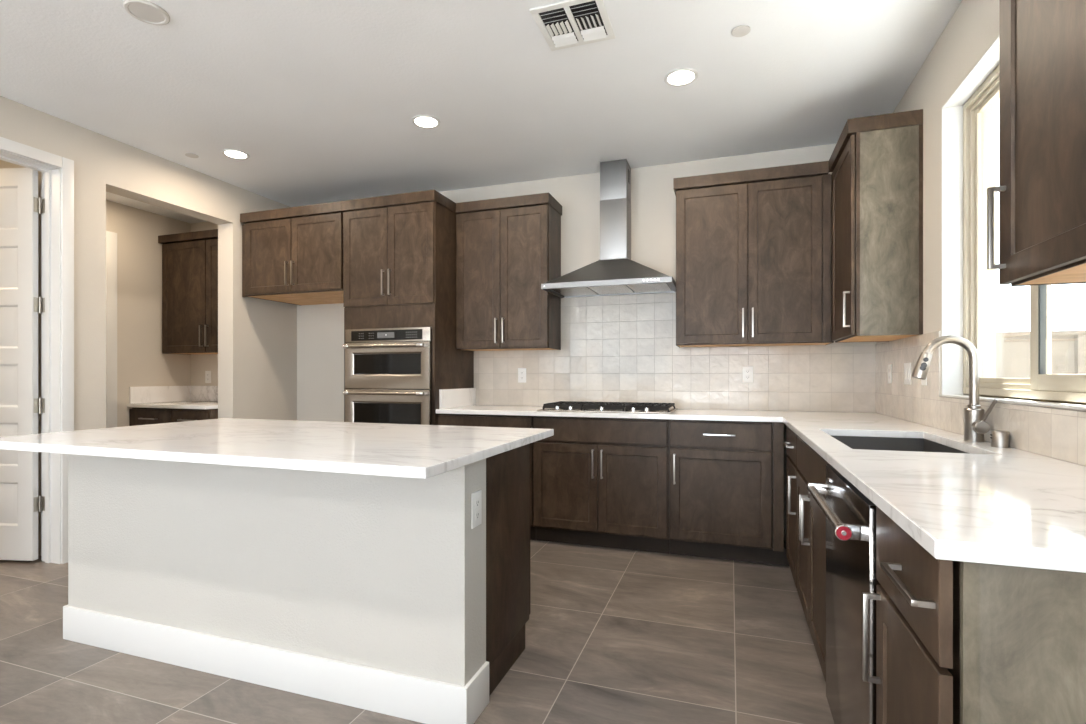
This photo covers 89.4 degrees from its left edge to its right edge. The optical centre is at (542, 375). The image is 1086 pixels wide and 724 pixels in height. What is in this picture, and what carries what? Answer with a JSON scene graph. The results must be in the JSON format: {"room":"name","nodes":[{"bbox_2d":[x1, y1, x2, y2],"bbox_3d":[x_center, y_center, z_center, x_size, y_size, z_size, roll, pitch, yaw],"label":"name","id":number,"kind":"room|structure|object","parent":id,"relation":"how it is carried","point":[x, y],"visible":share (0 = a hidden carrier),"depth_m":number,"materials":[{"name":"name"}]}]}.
{"room":"kitchen","nodes":[
{"label":"kitchen","id":0,"kind":"room"},
{"bbox_2d":[0,160,40,555],"bbox_3d":[-4.611,-0.210,3.012,2.525,2.745,2.120,0,0,19],"label":"wall","id":1,"kind":"structure","parent":0,"point":[3,164],"depth_m":3.54,"materials":[{"name":"beige paint"}]},
{"bbox_2d":[0,168,44,560],"bbox_3d":[-3.524,-0.070,3.441,0.850,2.429,0.047,0,0,5],"label":"door","id":2,"kind":"structure","parent":1,"relation":"in","point":[18,186],"depth_m":3.40,"materials":[{"name":"white paint"}]},
{"bbox_2d":[0,96,296,430],"bbox_3d":[-3.731,-0.210,1.428,0.165,2.745,8.090,0,0,19],"label":"wall","id":3,"kind":"structure","parent":0,"point":[257,338],"depth_m":3.97,"materials":[{"name":"beige paint"}]},
{"bbox_2d":[0,137,73,563],"bbox_3d":[-3.190,-0.092,3.013,0.201,2.509,0.968,0,0,19],"label":"trim","id":4,"kind":"structure","parent":3,"relation":"attached to","point":[57,172],"depth_m":3.40,"materials":[{"name":"white paint"}]},
{"bbox_2d":[106,191,207,223],"bbox_3d":[-3.299,-1.536,4.566,1.045,0.095,1.670,0,0,19],"label":"ceiling","id":5,"kind":"structure","parent":0,"point":[116,198],"depth_m":4.89,"materials":[{"name":"white paint"}]},
{"bbox_2d":[106,200,217,426],"bbox_3d":[-3.299,-0.163,4.566,1.045,2.650,1.670,0,0,19],"label":"wall","id":6,"kind":"structure","parent":0,"point":[141,362],"depth_m":4.93,"materials":[{"name":"beige paint"}]},
{"bbox_2d":[106,231,116,427],"bbox_3d":[-3.799,-0.030,4.318,0.018,2.385,0.837,0,0,19],"label":"trim","id":7,"kind":"structure","parent":6,"relation":"attached to","point":[111,237],"depth_m":4.67,"materials":[{"name":"white paint"}]},
{"bbox_2d":[129,386,189,403],"bbox_3d":[-3.537,0.173,5.083,0.018,0.148,0.564,0,0,19],"label":"slab","id":8,"kind":"object","parent":6,"relation":"attached to","point":[146,394],"visible":1,"depth_m":5.05,"materials":[{"name":"white stone"}]},
{"bbox_2d":[158,229,217,354],"bbox_3d":[-3.067,-0.747,5.061,0.922,1.086,0.342,0,0,19],"label":"upper cabinet","id":9,"kind":"object","parent":6,"relation":"attached to","point":[189,259],"visible":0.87,"depth_m":4.96,"materials":[{"name":"brown wood"}]},
{"bbox_2d":[190,386,217,400],"bbox_3d":[-3.014,0.173,5.214,0.922,0.148,0.019,0,0,19],"label":"slab","id":10,"kind":"object","parent":6,"relation":"attached to","point":[197,393],"visible":0.45,"depth_m":5.29,"materials":[{"name":"white stone"}]},
{"bbox_2d":[205,371,210,382],"bbox_3d":[-3.232,0.014,5.295,0.072,0.118,0.007,0,0,19],"label":"wall outlet","id":11,"kind":"object","parent":6,"relation":"attached to","point":[207,373],"visible":1,"depth_m":5.29,"materials":[{"name":"white plastic"}]},
{"bbox_2d":[0,540,833,723],"bbox_3d":[-2.529,1.212,1.081,7.715,0.100,8.210,0,0,19],"label":"floor","id":12,"kind":"structure","parent":0,"point":[613,635],"depth_m":2.24,"materials":[{"name":"tile"}]},
{"bbox_2d":[129,407,217,425],"bbox_3d":[-3.111,0.721,4.931,0.922,0.883,0.617,0,0,19],"label":"base cabinet","id":13,"kind":"object","parent":12,"relation":"on","point":[137,416],"visible":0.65,"depth_m":4.68,"materials":[{"name":"brown wood"}]},
{"bbox_2d":[127,401,217,408],"bbox_3d":[-3.109,0.263,4.937,0.922,0.030,0.604,0,0,19],"label":"countertop","id":14,"kind":"structure","parent":13,"relation":"on","point":[179,404],"depth_m":4.69,"materials":[{"name":"white stone"}]},
{"bbox_2d":[63,454,488,723],"bbox_3d":[-1.154,0.720,2.184,1.976,0.884,0.180,0,0,19],"label":"wall","id":15,"kind":"structure","parent":12,"relation":"on","point":[367,592],"depth_m":2.02,"materials":[{"name":"paint"}]},
{"bbox_2d":[471,490,481,528],"bbox_3d":[-0.226,0.456,1.874,0.007,0.118,0.072,0,0,19],"label":"wall outlet","id":16,"kind":"object","parent":15,"relation":"attached to","point":[476,497],"visible":1,"depth_m":1.86,"materials":[{"name":"white plastic"}]},
{"bbox_2d":[475,498,479,507],"bbox_3d":[-0.224,0.435,1.873,0.002,0.028,0.032,0,0,19],"label":"socket","id":17,"kind":"object","parent":16,"relation":"attached to","point":[477,500],"depth_m":1.87,"materials":[{"name":"white plastic"}]},
{"bbox_2d":[475,510,479,519],"bbox_3d":[-0.224,0.477,1.873,0.002,0.028,0.032,0,0,19],"label":"socket","id":18,"kind":"object","parent":16,"relation":"attached to","point":[477,512],"depth_m":1.87,"materials":[{"name":"white plastic"}]},
{"bbox_2d":[341,190,473,424],"bbox_3d":[-1.068,-0.094,4.426,0.814,2.512,0.692,0,0,19],"label":"tall cabinet","id":19,"kind":"object","parent":12,"relation":"on","point":[399,250],"visible":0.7,"depth_m":4.13,"materials":[{"name":"brown wood"}]},
{"bbox_2d":[342,327,431,424],"bbox_3d":[-1.089,0.202,4.375,0.745,1.113,0.681,0,0,19],"label":"wall oven","id":20,"kind":"object","parent":19,"relation":"in","point":[388,371],"visible":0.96,"depth_m":4.11,"materials":[{"name":"silver metal"}]},
{"bbox_2d":[438,414,535,539],"bbox_3d":[-0.333,0.721,4.197,0.745,0.883,0.649,0,0,19],"label":"base cabinet","id":21,"kind":"object","parent":12,"relation":"on","point":[511,421],"visible":0.05,"depth_m":3.88,"materials":[{"name":"brown wood"}]},
{"bbox_2d":[436,405,1085,572],"bbox_3d":[0.305,0.263,2.626,2.969,0.030,3.212,0,0,19],"label":"countertop","id":22,"kind":"structure","parent":21,"relation":"on","point":[1010,506],"depth_m":1.26,"materials":[{"name":"white stone"}]},
{"bbox_2d":[439,388,475,408],"bbox_3d":[-0.668,0.176,4.340,0.020,0.144,0.577,0,0,19],"label":"slab","id":23,"kind":"object","parent":22,"relation":"on","point":[448,398],"visible":1,"depth_m":4.29,"materials":[{"name":"white stone"}]},
{"bbox_2d":[537,401,677,413],"bbox_3d":[0.473,0.224,3.923,0.914,0.047,0.520,0,0,19],"label":"gas cooktop","id":24,"kind":"object","parent":22,"relation":"in","point":[561,406],"visible":1,"depth_m":3.76,"materials":[{"name":"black metal"}]},
{"bbox_2d":[830,435,969,453],"bbox_3d":[1.363,0.388,2.137,0.458,0.219,0.789,0,0,19],"label":"sink","id":25,"kind":"object","parent":22,"relation":"in","point":[854,442],"visible":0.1,"depth_m":2.46,"materials":[{"name":"grey metal"}]},
{"bbox_2d":[911,335,997,441],"bbox_3d":[1.541,0.047,2.069,0.240,0.402,0.138,0,0,19],"label":"kitchen faucet","id":26,"kind":"object","parent":22,"relation":"on","point":[975,426],"visible":1,"depth_m":2.07,"materials":[{"name":"silver metal"}]},
{"bbox_2d":[990,430,1009,447],"bbox_3d":[1.585,0.220,1.903,0.052,0.056,0.051,0,0,19],"label":"air gap","id":27,"kind":"object","parent":22,"relation":"on","point":[999,438],"visible":1,"depth_m":1.88,"materials":[{"name":"silver metal"}]},
{"bbox_2d":[486,444,529,695],"bbox_3d":[-1.049,0.721,2.493,1.946,0.883,0.470,0,0,19],"label":"base cabinet","id":28,"kind":"object","parent":12,"relation":"on","point":[508,472],"visible":0.2,"depth_m":2.14,"materials":[{"name":"brown wood"}]},
{"bbox_2d":[0,418,553,478],"bbox_3d":[-1.086,0.263,2.335,2.015,0.030,1.132,0,0,19],"label":"countertop","id":29,"kind":"structure","parent":28,"relation":"on","point":[380,449],"depth_m":2.03,"materials":[{"name":"white stone"}]},
{"bbox_2d":[534,416,669,553],"bbox_3d":[0.459,0.721,3.927,0.923,0.883,0.649,0,0,19],"label":"base cabinet","id":30,"kind":"object","parent":12,"relation":"on","point":[599,482],"visible":0.98,"depth_m":3.65,"materials":[{"name":"brown wood"}]},
{"bbox_2d":[669,419,788,565],"bbox_3d":[1.262,0.721,3.653,0.770,0.883,0.649,0,0,19],"label":"base cabinet","id":31,"kind":"object","parent":12,"relation":"on","point":[726,478],"visible":0.95,"depth_m":3.40,"materials":[{"name":"brown wood"}]},
{"bbox_2d":[783,427,798,587],"bbox_3d":[1.630,0.721,2.921,0.652,0.883,0.709,0,0,19],"label":"base cabinet","id":32,"kind":"object","parent":12,"relation":"on","point":[790,444],"visible":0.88,"depth_m":2.86,"materials":[{"name":"brown wood"}]},
{"bbox_2d":[797,436,829,681],"bbox_3d":[1.368,0.721,2.154,0.652,0.883,0.908,0,0,19],"label":"base cabinet","id":33,"kind":"object","parent":12,"relation":"on","point":[811,520],"visible":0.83,"depth_m":2.18,"materials":[{"name":"brown wood"}]},
{"bbox_2d":[807,465,880,723],"bbox_3d":[1.092,0.728,1.439,0.674,0.868,0.606,0,0,19],"label":"dishwasher","id":34,"kind":"object","parent":12,"relation":"on","point":[850,515],"visible":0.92,"depth_m":1.45,"materials":[{"name":"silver metal"}]},
{"bbox_2d":[862,506,1085,723],"bbox_3d":[0.952,0.721,0.935,0.652,0.883,0.418,0,0,19],"label":"base cabinet","id":35,"kind":"object","parent":12,"relation":"on","point":[958,642],"visible":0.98,"depth_m":0.82,"materials":[{"name":"brown wood"}]},
{"bbox_2d":[0,0,961,206],"bbox_3d":[-2.529,-1.643,1.081,7.715,0.120,8.210,0,0,19],"label":"ceiling","id":36,"kind":"structure","parent":0,"point":[322,97],"depth_m":2.91,"materials":[{"name":"white paint"}]},
{"bbox_2d":[123,0,169,24],"bbox_3d":[-1.720,-1.577,2.383,0.166,0.012,0.166,0,0,19],"label":"cap","id":37,"kind":"object","parent":36,"relation":"attached to","point":[145,11],"visible":1,"depth_m":2.37,"materials":[{"name":"grey plastic"}]},
{"bbox_2d":[185,153,198,157],"bbox_3d":[-2.520,-1.579,3.938,0.082,0.008,0.082,0,0,19],"label":"sprinkler cover","id":38,"kind":"object","parent":36,"relation":"attached to","point":[191,155],"visible":1,"depth_m":3.93,"materials":[{"name":"grey plastic"}]},
{"bbox_2d":[222,149,249,159],"bbox_3d":[-2.195,-1.579,3.920,0.176,0.006,0.176,0,0,19],"label":"recessed light","id":39,"kind":"object","parent":36,"relation":"in","point":[232,153],"visible":1,"depth_m":3.92,"materials":[{"name":"beige"}]},
{"bbox_2d":[412,115,439,128],"bbox_3d":[-0.729,-1.579,3.419,0.176,0.006,0.176,0,0,19],"label":"recessed light","id":40,"kind":"object","parent":36,"relation":"in","point":[422,121],"visible":1,"depth_m":3.41,"materials":[{"name":"white paint"}]},
{"bbox_2d":[529,0,614,50],"bbox_3d":[0.140,-1.575,2.466,0.314,0.015,0.314,0,0,19],"label":"ceiling vent","id":41,"kind":"object","parent":36,"relation":"in","point":[569,23],"visible":1,"depth_m":2.45,"materials":[{"name":"white plastic"}]},
{"bbox_2d":[664,68,697,86],"bbox_3d":[0.732,-1.579,2.910,0.176,0.006,0.176,0,0,19],"label":"recessed light","id":42,"kind":"object","parent":36,"relation":"in","point":[679,77],"visible":1,"depth_m":2.90,"materials":[{"name":"beige"}]},
{"bbox_2d":[732,25,750,36],"bbox_3d":[0.907,-1.579,2.514,0.082,0.008,0.082,0,0,19],"label":"sprinkler cover","id":43,"kind":"object","parent":36,"relation":"attached to","point":[739,31],"visible":1,"depth_m":2.51,"materials":[{"name":"grey plastic"}]},
{"bbox_2d":[297,144,876,540],"bbox_3d":[-0.027,-0.210,4.500,5.190,2.745,0.120,0,0,19],"label":"wall","id":44,"kind":"structure","parent":0,"point":[320,327],"depth_m":4.33,"materials":[{"name":"beige paint"}]},
{"bbox_2d":[240,201,343,305],"bbox_3d":[-1.956,-1.007,4.729,1.059,0.686,0.692,0,0,19],"label":"upper cabinet","id":45,"kind":"object","parent":44,"relation":"attached to","point":[291,255],"visible":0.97,"depth_m":4.43,"materials":[{"name":"brown wood"}]},
{"bbox_2d":[456,193,561,350],"bbox_3d":[-0.272,-0.777,4.328,0.777,1.146,0.362,0,0,19],"label":"upper cabinet","id":46,"kind":"object","parent":44,"relation":"attached to","point":[507,247],"visible":1,"depth_m":4.18,"materials":[{"name":"brown wood"}]},
{"bbox_2d":[541,159,675,297],"bbox_3d":[0.497,-1.099,3.988,0.911,0.965,0.492,0,0,19],"label":"range hood","id":47,"kind":"object","parent":44,"relation":"attached to","point":[614,273],"visible":0.99,"depth_m":4.01,"materials":[{"name":"silver metal"}]},
{"bbox_2d":[474,293,874,412],"bbox_3d":[0.819,-0.193,4.143,2.960,0.880,0.008,0,0,19],"label":"tile backsplash","id":48,"kind":"structure","parent":44,"relation":"attached to","point":[616,348],"depth_m":4.12,"materials":[{"name":"beige tile"}]},
{"bbox_2d":[518,368,525,382],"bbox_3d":[-0.171,-0.001,4.472,0.072,0.118,0.007,0,0,19],"label":"wall outlet","id":49,"kind":"object","parent":48,"relation":"attached to","point":[521,371],"visible":1,"depth_m":4.47,"materials":[{"name":"white plastic"}]},
{"bbox_2d":[742,366,752,382],"bbox_3d":[1.461,-0.007,3.915,0.072,0.118,0.007,0,0,19],"label":"wall outlet","id":50,"kind":"object","parent":48,"relation":"attached to","point":[747,371],"visible":1,"depth_m":3.91,"materials":[{"name":"white plastic"}]},
{"bbox_2d":[673,161,833,346],"bbox_3d":[1.414,-0.779,3.752,0.989,1.142,0.362,0,0,19],"label":"upper cabinet","id":51,"kind":"object","parent":44,"relation":"attached to","point":[754,246],"visible":0.98,"depth_m":3.60,"materials":[{"name":"brown wood"}]},
{"bbox_2d":[877,0,1080,409],"bbox_3d":[1.012,-0.210,-0.193,0.190,2.745,8.090,0,0,19],"label":"wall","id":52,"kind":"structure","parent":0,"point":[973,27],"depth_m":2.59,"materials":[{"name":"beige paint"}]},
{"bbox_2d":[829,109,922,342],"bbox_3d":[1.859,-0.779,3.132,0.356,1.142,0.626,0,0,19],"label":"upper cabinet","id":53,"kind":"object","parent":52,"relation":"attached to","point":[876,162],"visible":1,"depth_m":2.85,"materials":[{"name":"brown wood"}]},
{"bbox_2d":[875,331,1085,465],"bbox_3d":[1.707,0.020,2.151,0.008,0.455,3.204,0,0,19],"label":"tile backsplash","id":54,"kind":"structure","parent":52,"relation":"attached to","point":[1060,434],"depth_m":2.42,"materials":[{"name":"beige tile"}]},
{"bbox_2d":[888,364,891,383],"bbox_3d":[2.098,-0.010,3.320,0.007,0.118,0.072,0,0,19],"label":"wall outlet","id":55,"kind":"object","parent":54,"relation":"attached to","point":[889,365],"visible":1,"depth_m":3.30,"materials":[{"name":"white plastic"}]},
{"bbox_2d":[904,363,910,384],"bbox_3d":[1.984,-0.010,2.989,0.009,0.118,0.115,0,0,19],"label":"light switch","id":56,"kind":"object","parent":54,"relation":"attached to","point":[907,366],"visible":1,"depth_m":2.97,"materials":[{"name":"white plastic"}]},
{"bbox_2d":[921,377,926,384],"bbox_3d":[1.897,-0.010,2.734,0.009,0.118,0.072,0,0,19],"label":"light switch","id":57,"kind":"object","parent":54,"relation":"attached to","point":[923,382],"visible":0.3,"depth_m":2.72,"materials":[{"name":"white plastic"}]},
{"bbox_2d":[939,396,1085,411],"bbox_3d":[1.643,0.098,1.966,0.010,0.003,1.224,0,0,19],"label":"trim","id":58,"kind":"structure","parent":52,"relation":"attached to","point":[939,396],"depth_m":1.78,"materials":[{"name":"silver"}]},
{"bbox_2d":[942,36,1085,409],"bbox_3d":[1.687,-0.573,1.949,0.080,1.335,1.220,0,0,19],"label":"trim","id":59,"kind":"structure","parent":52,"relation":"attached to","point":[952,110],"depth_m":2.52,"materials":[{"name":"white paint"}]},
{"bbox_2d":[963,65,1085,402],"bbox_3d":[1.748,-0.576,1.928,0.050,1.315,1.206,0,0,19],"label":"window","id":60,"kind":"structure","parent":52,"relation":"in","point":[1041,384],"depth_m":2.38,"materials":[{"name":"beige plastic"}]},
{"bbox_2d":[979,95,1085,404],"bbox_3d":[1.804,-0.573,1.909,0.074,1.335,1.220,0,0,19],"label":"trim","id":61,"kind":"structure","parent":52,"relation":"attached to","point":[988,115],"depth_m":2.47,"materials":[{"name":"beige paint"}]},
{"bbox_2d":[987,0,1085,285],"bbox_3d":[1.127,-0.780,0.990,0.355,1.140,0.582,0,0,19],"label":"upper cabinet","id":62,"kind":"object","parent":52,"relation":"attached to","point":[1041,189],"visible":1,"depth_m":1.15,"materials":[{"name":"brown wood"}]},
{"bbox_3d":[9.068,1.362,0.073,14.885,0.100,26.000,0,0,19],"label":"ground","id":63,"kind":"structure","parent":0,"visible":0},
{"bbox_2d":[996,330,1085,377],"bbox_3d":[9.332,0.377,5.974,10.200,1.870,0.300,0,0,19],"label":"wall","id":64,"kind":"structure","parent":63,"relation":"on","point":[1068,348],"depth_m":6.97,"materials":[{"name":"beige paint"}]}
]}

